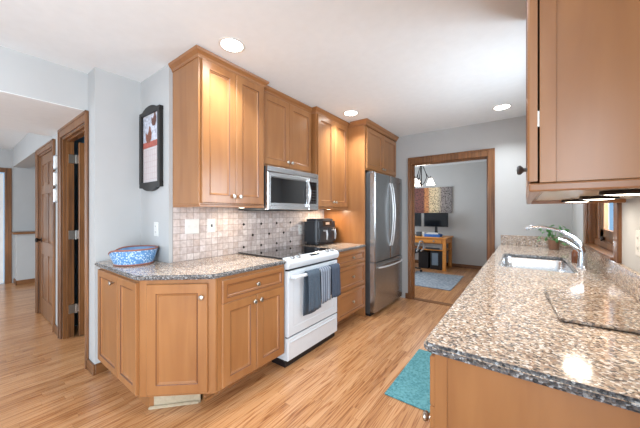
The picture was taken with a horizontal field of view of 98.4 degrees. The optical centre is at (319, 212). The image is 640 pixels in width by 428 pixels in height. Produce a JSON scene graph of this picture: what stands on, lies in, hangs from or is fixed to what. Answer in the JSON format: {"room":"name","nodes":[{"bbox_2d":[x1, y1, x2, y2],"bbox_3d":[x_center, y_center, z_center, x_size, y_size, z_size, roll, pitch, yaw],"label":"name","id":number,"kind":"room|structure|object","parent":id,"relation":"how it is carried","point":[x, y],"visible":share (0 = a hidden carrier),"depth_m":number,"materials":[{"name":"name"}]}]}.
{"room":"kitchen","nodes":[
{"label":"kitchen","id":0,"kind":"room"},
{"bbox_2d":[0,148,34,283],"bbox_3d":[-6.301,0.064,4.547,0.100,2.496,5.000,0,0,37],"label":"wall","id":1,"kind":"structure","parent":0,"point":[23,179],"depth_m":5.25,"materials":[{"name":"grey paint"}]},
{"bbox_2d":[0,173,3,283],"bbox_3d":[-6.121,0.284,4.778,0.035,2.035,0.855,0,0,37],"label":"door","id":2,"kind":"structure","parent":1,"relation":"in","point":[1,174],"depth_m":5.09,"materials":[{"name":"white paint"}]},
{"bbox_2d":[0,167,11,283],"bbox_3d":[-6.080,0.239,4.745,0.020,2.145,1.050,0,0,37],"label":"trim","id":3,"kind":"structure","parent":1,"relation":"attached to","point":[8,171],"depth_m":5.13,"materials":[{"name":"brown wood"}]},
{"bbox_2d":[15,234,34,284],"bbox_3d":[-5.274,0.852,5.550,0.316,0.920,1.165,0,0,37],"label":"wall","id":4,"kind":"structure","parent":0,"point":[24,243],"depth_m":5.10,"materials":[{"name":"grey paint"}]},
{"bbox_2d":[11,231,34,234],"bbox_3d":[-5.264,0.370,5.552,0.350,0.040,1.250,0,0,37],"label":"trim ledge","id":5,"kind":"object","parent":4,"relation":"on","point":[15,232],"visible":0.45,"depth_m":5.08,"materials":[{"name":"brown wood"}]},
{"bbox_2d":[13,133,36,167],"bbox_3d":[-4.633,-1.011,4.446,2.260,0.346,0.200,0,0,37],"label":"soffit","id":6,"kind":"structure","parent":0,"point":[24,151],"depth_m":4.34,"materials":[{"name":"grey paint"}]},
{"bbox_2d":[35,139,55,331],"bbox_3d":[-3.306,0.247,3.378,1.005,2.130,0.116,0,0,37],"label":"door frame","id":7,"kind":"structure","parent":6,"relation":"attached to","point":[51,145],"depth_m":3.60,"materials":[{"name":"brown wood"}]},
{"bbox_2d":[35,151,51,324],"bbox_3d":[-3.327,0.289,3.349,0.817,2.030,0.097,0,0,37],"label":"door","id":8,"kind":"structure","parent":7,"relation":"in","point":[45,239],"depth_m":3.38,"materials":[{"name":"brown wood"}]},
{"bbox_2d":[0,90,83,136],"bbox_3d":[-3.490,-0.867,1.412,1.310,0.005,3.311,0,0,37],"label":"ceiling","id":9,"kind":"structure","parent":0,"point":[21,113],"depth_m":2.42,"materials":[{"name":"paint"}]},
{"bbox_2d":[0,46,87,110],"bbox_3d":[-3.489,-1.027,1.412,1.312,0.314,3.312,0,0,37],"label":"wall header","id":10,"kind":"structure","parent":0,"point":[22,74],"depth_m":2.13,"materials":[{"name":"grey paint"}]},
{"bbox_2d":[37,72,89,358],"bbox_3d":[-2.827,0.064,3.038,2.320,2.496,0.090,0,0,37],"label":"wall","id":11,"kind":"structure","parent":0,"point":[41,139],"depth_m":2.34,"materials":[{"name":"grey paint"}]},
{"bbox_2d":[53,154,56,169],"bbox_3d":[-2.840,-0.550,2.978,0.200,0.155,0.022,0,0,37],"label":"picture frame","id":12,"kind":"object","parent":11,"relation":"attached to","point":[54,156],"visible":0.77,"depth_m":3.00,"materials":[{"name":"silver metal"}]},
{"bbox_2d":[53,171,56,185],"bbox_3d":[-2.840,-0.370,2.978,0.200,0.155,0.022,0,0,37],"label":"picture frame","id":13,"kind":"object","parent":11,"relation":"attached to","point":[55,172],"visible":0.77,"depth_m":3.00,"materials":[{"name":"silver metal"}]},
{"bbox_2d":[53,188,56,202],"bbox_3d":[-2.840,-0.191,2.978,0.200,0.155,0.022,0,0,37],"label":"picture frame","id":14,"kind":"object","parent":11,"relation":"attached to","point":[54,189],"visible":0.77,"depth_m":3.00,"materials":[{"name":"silver metal"}]},
{"bbox_2d":[74,136,83,325],"bbox_3d":[-2.460,0.064,3.817,0.100,2.496,1.598,0,0,37],"label":"wall","id":15,"kind":"structure","parent":0,"point":[81,140],"depth_m":3.22,"materials":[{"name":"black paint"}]},
{"bbox_2d":[90,67,140,363],"bbox_3d":[-1.745,0.064,2.451,0.116,2.496,0.435,0,0,37],"label":"wall","id":16,"kind":"structure","parent":0,"point":[115,100],"depth_m":2.33,"materials":[{"name":"grey paint"}]},
{"bbox_2d":[57,110,88,368],"bbox_3d":[-2.324,0.225,2.650,0.980,2.175,0.116,0,0,37],"label":"door frame","id":17,"kind":"structure","parent":16,"relation":"attached to","point":[65,145],"depth_m":2.87,"materials":[{"name":"brown wood"}]},
{"bbox_2d":[69,142,83,335],"bbox_3d":[-2.380,0.277,3.206,0.057,2.050,0.805,0,0,37],"label":"door","id":18,"kind":"structure","parent":17,"relation":"in","point":[78,159],"depth_m":2.94,"materials":[{"name":"brown wood"}]},
{"bbox_2d":[87,359,94,375],"bbox_3d":[-1.889,1.270,2.276,0.165,0.085,0.018,0,0,37],"label":"baseboard","id":19,"kind":"structure","parent":16,"relation":"attached to","point":[90,365],"depth_m":2.25,"materials":[{"name":"brown wood"}]},
{"bbox_2d":[95,362,107,374],"bbox_3d":[-1.796,1.270,2.273,0.014,0.085,0.088,0,0,37],"label":"baseboard","id":20,"kind":"structure","parent":16,"relation":"attached to","point":[99,367],"depth_m":2.26,"materials":[{"name":"brown wood"}]},
{"bbox_2d":[141,68,162,261],"bbox_3d":[-1.425,0.064,2.422,0.434,2.496,0.100,0,0,37],"label":"wall","id":21,"kind":"structure","parent":0,"point":[152,87],"depth_m":2.37,"materials":[{"name":"grey paint"}]},
{"bbox_2d":[139,104,162,190],"bbox_3d":[-1.442,-0.546,2.351,0.393,0.722,0.033,0,0,37],"label":"calendar","id":22,"kind":"object","parent":21,"relation":"attached to","point":[151,119],"visible":1,"depth_m":2.35,"materials":[{"name":"black wood"}]},
{"bbox_2d":[143,112,156,142],"bbox_3d":[-1.440,-0.726,2.354,0.305,0.219,0.001,0,0,37],"label":"picture","id":23,"kind":"object","parent":22,"relation":"on","point":[149,118],"depth_m":2.36},
{"bbox_2d":[154,222,157,236],"bbox_3d":[-1.377,0.137,2.319,0.075,0.120,0.008,0,0,37],"label":"outlet plate","id":24,"kind":"object","parent":21,"relation":"attached to","point":[155,223],"visible":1,"depth_m":2.31,"materials":[{"name":"white plastic"}]},
{"bbox_2d":[163,65,300,262],"bbox_3d":[-0.301,0.064,3.489,0.100,2.496,3.153,0,0,37],"label":"wall","id":25,"kind":"structure","parent":0,"point":[167,72],"depth_m":2.22,"materials":[{"name":"grey paint"}]},
{"bbox_2d":[168,45,268,207],"bbox_3d":[-0.824,-0.612,2.335,0.432,1.137,0.692,0,0,37],"label":"upper cabinet","id":26,"kind":"object","parent":25,"relation":"attached to","point":[218,104],"visible":1,"depth_m":2.14,"materials":[{"name":"brown wood"}]},
{"bbox_2d":[173,207,323,261],"bbox_3d":[-0.561,0.169,3.043,0.011,0.456,2.071,0,0,37],"label":"tile backsplash","id":27,"kind":"structure","parent":25,"relation":"attached to","point":[236,230],"depth_m":2.67,"materials":[{"name":"tile"}]},
{"bbox_2d":[185,219,198,233],"bbox_3d":[-1.077,0.115,2.333,0.013,0.125,0.122,0,0,37],"label":"switch plate","id":28,"kind":"object","parent":27,"relation":"attached to","point":[191,225],"visible":1,"depth_m":2.33,"materials":[{"name":"white plastic"}]},
{"bbox_2d":[207,219,214,232],"bbox_3d":[-0.971,0.114,2.477,0.013,0.122,0.078,0,0,37],"label":"outlet plate","id":29,"kind":"object","parent":27,"relation":"attached to","point":[210,222],"visible":1,"depth_m":2.47,"materials":[{"name":"white plastic"}]},
{"bbox_2d":[298,225,302,233],"bbox_3d":[-0.243,0.207,3.463,0.008,0.120,0.075,0,0,37],"label":"outlet plate","id":30,"kind":"object","parent":27,"relation":"attached to","point":[300,227],"visible":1,"depth_m":3.46,"materials":[{"name":"white plastic"}]},
{"bbox_2d":[264,85,311,172],"bbox_3d":[-0.436,-0.808,2.912,0.367,0.743,0.764,0,0,37],"label":"upper cabinet","id":31,"kind":"object","parent":25,"relation":"attached to","point":[287,120],"visible":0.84,"depth_m":2.79,"materials":[{"name":"brown wood"}]},
{"bbox_2d":[239,165,317,210],"bbox_3d":[-0.387,-0.222,2.878,0.470,0.408,0.758,0,0,37],"label":"microwave","id":32,"kind":"object","parent":31,"relation":"attached to","point":[284,189],"visible":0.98,"depth_m":2.69,"materials":[{"name":"grey metal"}]},
{"bbox_2d":[311,106,348,209],"bbox_3d":[0.012,-0.612,3.461,0.432,1.137,0.715,0,0,37],"label":"upper cabinet","id":33,"kind":"object","parent":25,"relation":"attached to","point":[329,132],"visible":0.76,"depth_m":3.30,"materials":[{"name":"brown wood"}]},
{"bbox_2d":[0,263,479,427],"bbox_3d":[-1.539,1.362,4.191,8.535,0.100,10.300,0,0,37],"label":"floor","id":34,"kind":"structure","parent":0,"point":[343,382],"depth_m":2.12,"materials":[{"name":"brown wood"}]},
{"bbox_2d":[98,268,216,409],"bbox_3d":[-1.245,0.870,2.011,1.135,0.884,0.372,0,0,37],"label":"base cabinet","id":35,"kind":"object","parent":34,"relation":"on","point":[158,338],"visible":0.98,"depth_m":1.79,"materials":[{"name":"brown wood"}]},
{"bbox_2d":[94,254,285,280],"bbox_3d":[-1.057,0.412,2.273,1.196,0.030,0.992,0,0,37],"label":"countertop","id":36,"kind":"structure","parent":35,"relation":"on","point":[232,264],"depth_m":2.01,"materials":[{"name":"beige stone"}]},
{"bbox_2d":[108,245,157,266],"bbox_3d":[-1.456,0.334,2.166,0.329,0.126,0.329,0,0,37],"label":"bowl","id":37,"kind":"object","parent":36,"relation":"on","point":[135,255],"visible":1,"depth_m":2.06,"materials":[{"name":"blue ceramic"}]},
{"bbox_2d":[203,264,283,401],"bbox_3d":[-0.725,0.870,2.251,0.685,0.884,0.627,0,0,37],"label":"base cabinet","id":38,"kind":"object","parent":34,"relation":"on","point":[250,305],"visible":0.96,"depth_m":2.01,"materials":[{"name":"brown wood"}]},
{"bbox_2d":[238,245,339,367],"bbox_3d":[-0.286,0.842,2.801,0.720,0.941,0.770,0,0,37],"label":"range","id":39,"kind":"object","parent":34,"relation":"on","point":[302,334],"visible":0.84,"depth_m":2.50,"materials":[{"name":"white metal"}]},
{"bbox_2d":[238,245,328,258],"bbox_3d":[-0.333,0.390,2.836,0.603,0.010,0.766,0,0,37],"label":"cooktop","id":40,"kind":"object","parent":39,"relation":"in","point":[282,252],"depth_m":2.75,"materials":[{"name":"black glass"}]},
{"bbox_2d":[303,268,320,315],"bbox_3d":[-0.068,0.719,2.503,0.067,0.404,0.184,0,0,37],"label":"dish towel","id":41,"kind":"object","parent":39,"relation":"hanging from","point":[312,286],"visible":0.98,"depth_m":2.48,"materials":[{"name":"blue fabric"}]},
{"bbox_2d":[318,266,330,303],"bbox_3d":[0.039,0.683,2.647,0.067,0.331,0.157,0,0,37],"label":"dish towel","id":42,"kind":"object","parent":39,"relation":"hanging from","point":[325,274],"visible":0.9,"depth_m":2.62,"materials":[{"name":"white fabric"}]},
{"bbox_2d":[328,263,340,297],"bbox_3d":[0.141,0.680,2.784,0.067,0.326,0.164,0,0,37],"label":"dish towel","id":43,"kind":"object","parent":39,"relation":"hanging from","point":[335,268],"visible":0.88,"depth_m":2.77,"materials":[{"name":"fabric"}]},
{"bbox_2d":[336,247,364,323],"bbox_3d":[0.127,0.870,3.401,0.685,0.884,0.676,0,0,37],"label":"base cabinet","id":44,"kind":"object","parent":34,"relation":"on","point":[351,299],"visible":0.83,"depth_m":3.20,"materials":[{"name":"brown wood"}]},
{"bbox_2d":[297,242,365,251],"bbox_3d":[0.117,0.412,3.408,0.662,0.030,0.678,0,0,37],"label":"countertop","id":45,"kind":"structure","parent":44,"relation":"on","point":[340,247],"depth_m":3.34,"materials":[{"name":"beige stone"}]},
{"bbox_2d":[304,218,335,245],"bbox_3d":[0.029,0.235,3.538,0.312,0.324,0.427,0,0,37],"label":"air fryer","id":46,"kind":"object","parent":45,"relation":"on","point":[318,231],"visible":1,"depth_m":3.41,"materials":[{"name":"grey plastic"}]},
{"bbox_2d":[324,118,398,315],"bbox_3d":[0.631,0.066,4.079,0.692,2.492,1.085,0,0,37],"label":"refrigerator surround","id":47,"kind":"object","parent":34,"relation":"on","point":[371,147],"visible":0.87,"depth_m":3.62,"materials":[{"name":"brown wood"}]},
{"bbox_2d":[365,171,401,315],"bbox_3d":[0.707,0.392,4.027,0.818,1.840,0.948,0,0,37],"label":"refrigerator","id":48,"kind":"object","parent":34,"relation":"on","point":[383,193],"visible":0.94,"depth_m":3.59,"materials":[{"name":"grey metal"}]},
{"bbox_2d":[385,349,431,412],"bbox_3d":[0.914,1.306,2.168,0.515,0.010,0.814,0,0,37],"label":"kitchen mat","id":49,"kind":"object","parent":34,"relation":"on","point":[411,386],"visible":0.49,"depth_m":2.09,"materials":[{"name":"teal fabric"}]},
{"bbox_2d":[415,241,423,271],"bbox_3d":[1.950,0.755,6.156,0.631,1.087,0.643,0,0,37],"label":"office chair","id":50,"kind":"object","parent":34,"relation":"on","point":[417,249],"visible":0.19,"depth_m":6.06,"materials":[{"name":"black fabric"}]},
{"bbox_2d":[418,250,431,268],"bbox_3d":[2.567,1.119,6.711,0.250,0.384,0.420,0,0,37],"label":"storage box","id":51,"kind":"object","parent":34,"relation":"on","point":[423,256],"visible":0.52,"depth_m":6.56,"materials":[{"name":"black plastic"}]},
{"bbox_2d":[413,297,452,305],"bbox_3d":[1.827,1.309,3.943,1.018,0.006,0.110,0,0,37],"label":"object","id":52,"kind":"structure","parent":34,"relation":"on","point":[415,298],"depth_m":4.07,"materials":[{"name":"brown wood"}]},
{"bbox_2d":[415,235,453,271],"bbox_3d":[2.551,0.934,6.744,1.165,0.755,0.726,0,0,37],"label":"desk","id":53,"kind":"object","parent":34,"relation":"on","point":[444,240],"visible":0.6,"depth_m":6.40,"materials":[{"name":"brown wood"}]},
{"bbox_2d":[415,213,420,234],"bbox_3d":[2.313,0.277,7.061,0.545,0.560,0.180,0,0,37],"label":"monitor","id":54,"kind":"object","parent":53,"relation":"on","point":[417,215],"visible":0.2,"depth_m":6.92,"materials":[{"name":"black plastic"}]},
{"bbox_2d":[415,246,450,250],"bbox_3d":[2.583,0.862,6.787,1.065,0.020,0.540,0,0,37],"label":"shelf","id":55,"kind":"object","parent":53,"relation":"attached to","point":[420,247],"depth_m":6.61,"materials":[{"name":"brown wood"}]},
{"bbox_2d":[424,243,442,249],"bbox_3d":[2.736,0.781,6.586,0.410,0.139,0.440,0,0,37],"label":"printer","id":56,"kind":"object","parent":53,"relation":"on","point":[426,245],"visible":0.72,"depth_m":6.42,"materials":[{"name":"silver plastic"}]},
{"bbox_2d":[424,234,442,236],"bbox_3d":[2.664,0.526,6.490,0.350,0.059,0.240,0,0,37],"label":"folder","id":57,"kind":"object","parent":53,"relation":"on","point":[425,235],"visible":0.89,"depth_m":6.40,"materials":[{"name":"blue plastic"}]},
{"bbox_2d":[424,213,447,232],"bbox_3d":[2.811,0.277,6.692,0.555,0.560,0.180,0,0,37],"label":"monitor","id":58,"kind":"object","parent":53,"relation":"on","point":[436,220],"visible":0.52,"depth_m":6.67,"materials":[{"name":"black plastic"}]},
{"bbox_2d":[430,250,442,269],"bbox_3d":[2.806,1.101,6.554,0.260,0.419,0.448,0,0,37],"label":"computer tower","id":59,"kind":"object","parent":34,"relation":"on","point":[436,257],"visible":0.88,"depth_m":6.37,"materials":[{"name":"black plastic"}]},
{"bbox_2d":[415,271,463,290],"bbox_3d":[2.198,1.306,5.441,0.950,0.010,1.320,0,0,37],"label":"area rug","id":60,"kind":"object","parent":34,"relation":"on","point":[448,282],"visible":0.77,"depth_m":5.32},
{"bbox_2d":[422,353,639,427],"bbox_3d":[1.578,0.870,1.997,0.698,0.884,3.306,0,0,37],"label":"base cabinet","id":61,"kind":"object","parent":34,"relation":"on","point":[462,395],"visible":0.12,"depth_m":0.75,"materials":[{"name":"brown wood"}]},
{"bbox_2d":[424,244,639,412],"bbox_3d":[1.579,0.412,1.984,0.685,0.030,3.330,0,0,37],"label":"countertop","id":62,"kind":"structure","parent":61,"relation":"on","point":[504,321],"depth_m":0.90,"materials":[{"name":"beige stone"}]},
{"bbox_2d":[501,235,569,247],"bbox_3d":[2.569,0.337,3.309,0.673,0.118,0.021,0,0,37],"label":"granite upstand","id":63,"kind":"object","parent":62,"relation":"on","point":[505,239],"visible":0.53,"depth_m":3.33,"materials":[{"name":"beige stone"}]},
{"bbox_2d":[501,257,573,272],"bbox_3d":[1.753,0.522,2.261,0.465,0.189,0.832,0,0,37],"label":"sink","id":64,"kind":"object","parent":62,"relation":"in","point":[515,262],"visible":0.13,"depth_m":2.56,"materials":[{"name":"silver metal"}]},
{"bbox_2d":[537,225,569,249],"bbox_3d":[2.539,0.262,3.008,0.287,0.269,0.154,0,0,37],"label":"potted plant","id":65,"kind":"object","parent":62,"relation":"on","point":[554,244],"visible":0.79,"depth_m":2.99,"materials":[{"name":"green plant"}]},
{"bbox_2d":[524,225,588,268],"bbox_3d":[1.776,0.247,2.092,0.375,0.300,0.090,0,0,40],"label":"faucet","id":66,"kind":"object","parent":62,"relation":"on","point":[582,255],"visible":1,"depth_m":2.01,"materials":[{"name":"silver metal"}]},
{"bbox_2d":[571,243,577,263],"bbox_3d":[2.021,0.319,2.180,0.058,0.156,0.058,0,0,37],"label":"soap bottle","id":67,"kind":"object","parent":62,"relation":"on","point":[574,254],"visible":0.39,"depth_m":2.17,"materials":[{"name":"brown plastic"}]},
{"bbox_2d":[544,289,639,333],"bbox_3d":[1.132,0.389,1.114,0.310,0.016,0.470,0,0,34],"label":"cutting board","id":68,"kind":"object","parent":62,"relation":"on","point":[609,312],"visible":1,"depth_m":1.09,"materials":[{"name":"clear glass"},{"name":"black plastic"}]},
{"bbox_2d":[570,239,639,301],"bbox_3d":[2.107,0.337,2.139,0.021,0.118,2.408,0,0,37],"label":"granite upstand","id":69,"kind":"object","parent":62,"relation":"on","point":[628,279],"visible":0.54,"depth_m":1.51,"materials":[{"name":"beige stone"}]},
{"bbox_2d":[0,0,525,167],"bbox_3d":[-1.539,-1.234,4.191,8.535,0.100,10.300,0,0,37],"label":"ceiling","id":70,"kind":"structure","parent":0,"point":[407,67],"depth_m":1.94,"materials":[{"name":"paint"}]},
{"bbox_2d":[218,37,244,52],"bbox_3d":[-0.621,-1.181,1.948,0.184,0.007,0.184,0,0,37],"label":"recessed light","id":71,"kind":"object","parent":70,"relation":"in","point":[229,44],"visible":1,"depth_m":1.93,"materials":[{"name":"white plastic"}]},
{"bbox_2d":[343,110,358,115],"bbox_3d":[0.367,-1.181,3.273,0.184,0.007,0.184,0,0,37],"label":"recessed light","id":72,"kind":"object","parent":70,"relation":"in","point":[349,112],"visible":1,"depth_m":3.27,"materials":[{"name":"white plastic"}]},
{"bbox_2d":[415,166,434,186],"bbox_3d":[1.999,-0.846,5.355,0.428,0.676,0.455,0,0,37],"label":"chandelier","id":73,"kind":"object","parent":70,"relation":"hanging from","point":[418,182],"visible":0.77,"depth_m":5.34,"materials":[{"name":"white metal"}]},
{"bbox_2d":[492,104,511,109],"bbox_3d":[2.034,-1.181,3.088,0.184,0.007,0.184,0,0,37],"label":"recessed light","id":74,"kind":"object","parent":70,"relation":"in","point":[502,106],"visible":1,"depth_m":3.09,"materials":[{"name":"white plastic"}]},
{"bbox_2d":[415,161,486,265],"bbox_3d":[3.176,0.064,6.857,4.135,2.496,0.100,0,0,37],"label":"wall","id":75,"kind":"structure","parent":0,"point":[467,222],"depth_m":6.61,"materials":[{"name":"grey paint"}]},
{"bbox_2d":[415,187,451,212],"bbox_3d":[2.847,-0.318,7.017,0.935,0.650,0.034,0,0,37],"label":"painting","id":76,"kind":"object","parent":75,"relation":"attached to","point":[435,199],"visible":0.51,"depth_m":6.98},
{"bbox_2d":[415,259,482,269],"bbox_3d":[3.139,1.270,6.811,3.930,0.085,0.018,0,0,37],"label":"baseboard","id":77,"kind":"structure","parent":75,"relation":"attached to","point":[416,261],"depth_m":6.58,"materials":[{"name":"brown wood"}]},
{"bbox_2d":[396,116,571,297],"bbox_3d":[1.306,0.064,4.335,4.135,2.496,0.120,0,0,37],"label":"wall","id":78,"kind":"structure","parent":0,"point":[507,136],"depth_m":3.52,"materials":[{"name":"grey paint"}]},
{"bbox_2d":[408,148,494,298],"bbox_3d":[1.831,0.239,3.929,1.122,2.146,0.146,0,0,37],"label":"trim","id":79,"kind":"structure","parent":78,"relation":"attached to","point":[489,154],"depth_m":3.90,"materials":[{"name":"brown wood"}]},
{"bbox_2d":[572,197,639,272],"bbox_3d":[0.864,0.064,0.355,0.105,2.496,6.800,0,0,37],"label":"wall","id":80,"kind":"structure","parent":0,"point":[630,208],"depth_m":1.44,"materials":[{"name":"grey paint"}]},
{"bbox_2d":[516,0,639,203],"bbox_3d":[1.060,-0.617,1.089,0.451,1.126,1.247,0,0,37],"label":"upper cabinet","id":81,"kind":"object","parent":80,"relation":"attached to","point":[583,56],"visible":0.99,"depth_m":0.65,"materials":[{"name":"brown wood"}]},
{"bbox_2d":[561,199,592,202],"bbox_3d":[1.401,-0.065,1.507,0.128,0.016,0.128,0,0,37],"label":"puck light","id":82,"kind":"object","parent":81,"relation":"attached to","point":[568,200],"visible":0.94,"depth_m":1.47,"materials":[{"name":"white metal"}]},
{"bbox_2d":[579,196,619,199],"bbox_3d":[1.221,-0.065,1.211,0.128,0.016,0.128,0,0,37],"label":"puck light","id":83,"kind":"object","parent":81,"relation":"attached to","point":[583,197],"visible":0.98,"depth_m":1.18,"materials":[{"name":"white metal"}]},
{"bbox_2d":[599,189,639,195],"bbox_3d":[0.993,-0.065,0.894,0.128,0.016,0.128,0,0,37],"label":"puck light","id":84,"kind":"object","parent":81,"relation":"attached to","point":[626,192],"visible":1,"depth_m":0.87,"materials":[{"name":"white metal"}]},
{"bbox_2d":[583,203,621,262],"bbox_3d":[2.025,-0.258,1.947,0.135,1.070,1.110,0,0,37],"label":"window","id":85,"kind":"structure","parent":80,"relation":"in","point":[597,236],"depth_m":2.11,"materials":[{"name":"brown wood"}]},
{"bbox_2d":[636,230,639,256],"bbox_3d":[1.482,0.142,1.285,0.008,0.120,0.080,0,0,37],"label":"outlet plate","id":86,"kind":"object","parent":80,"relation":"attached to","point":[637,231],"visible":1,"depth_m":1.29,"materials":[{"name":"white plastic"}]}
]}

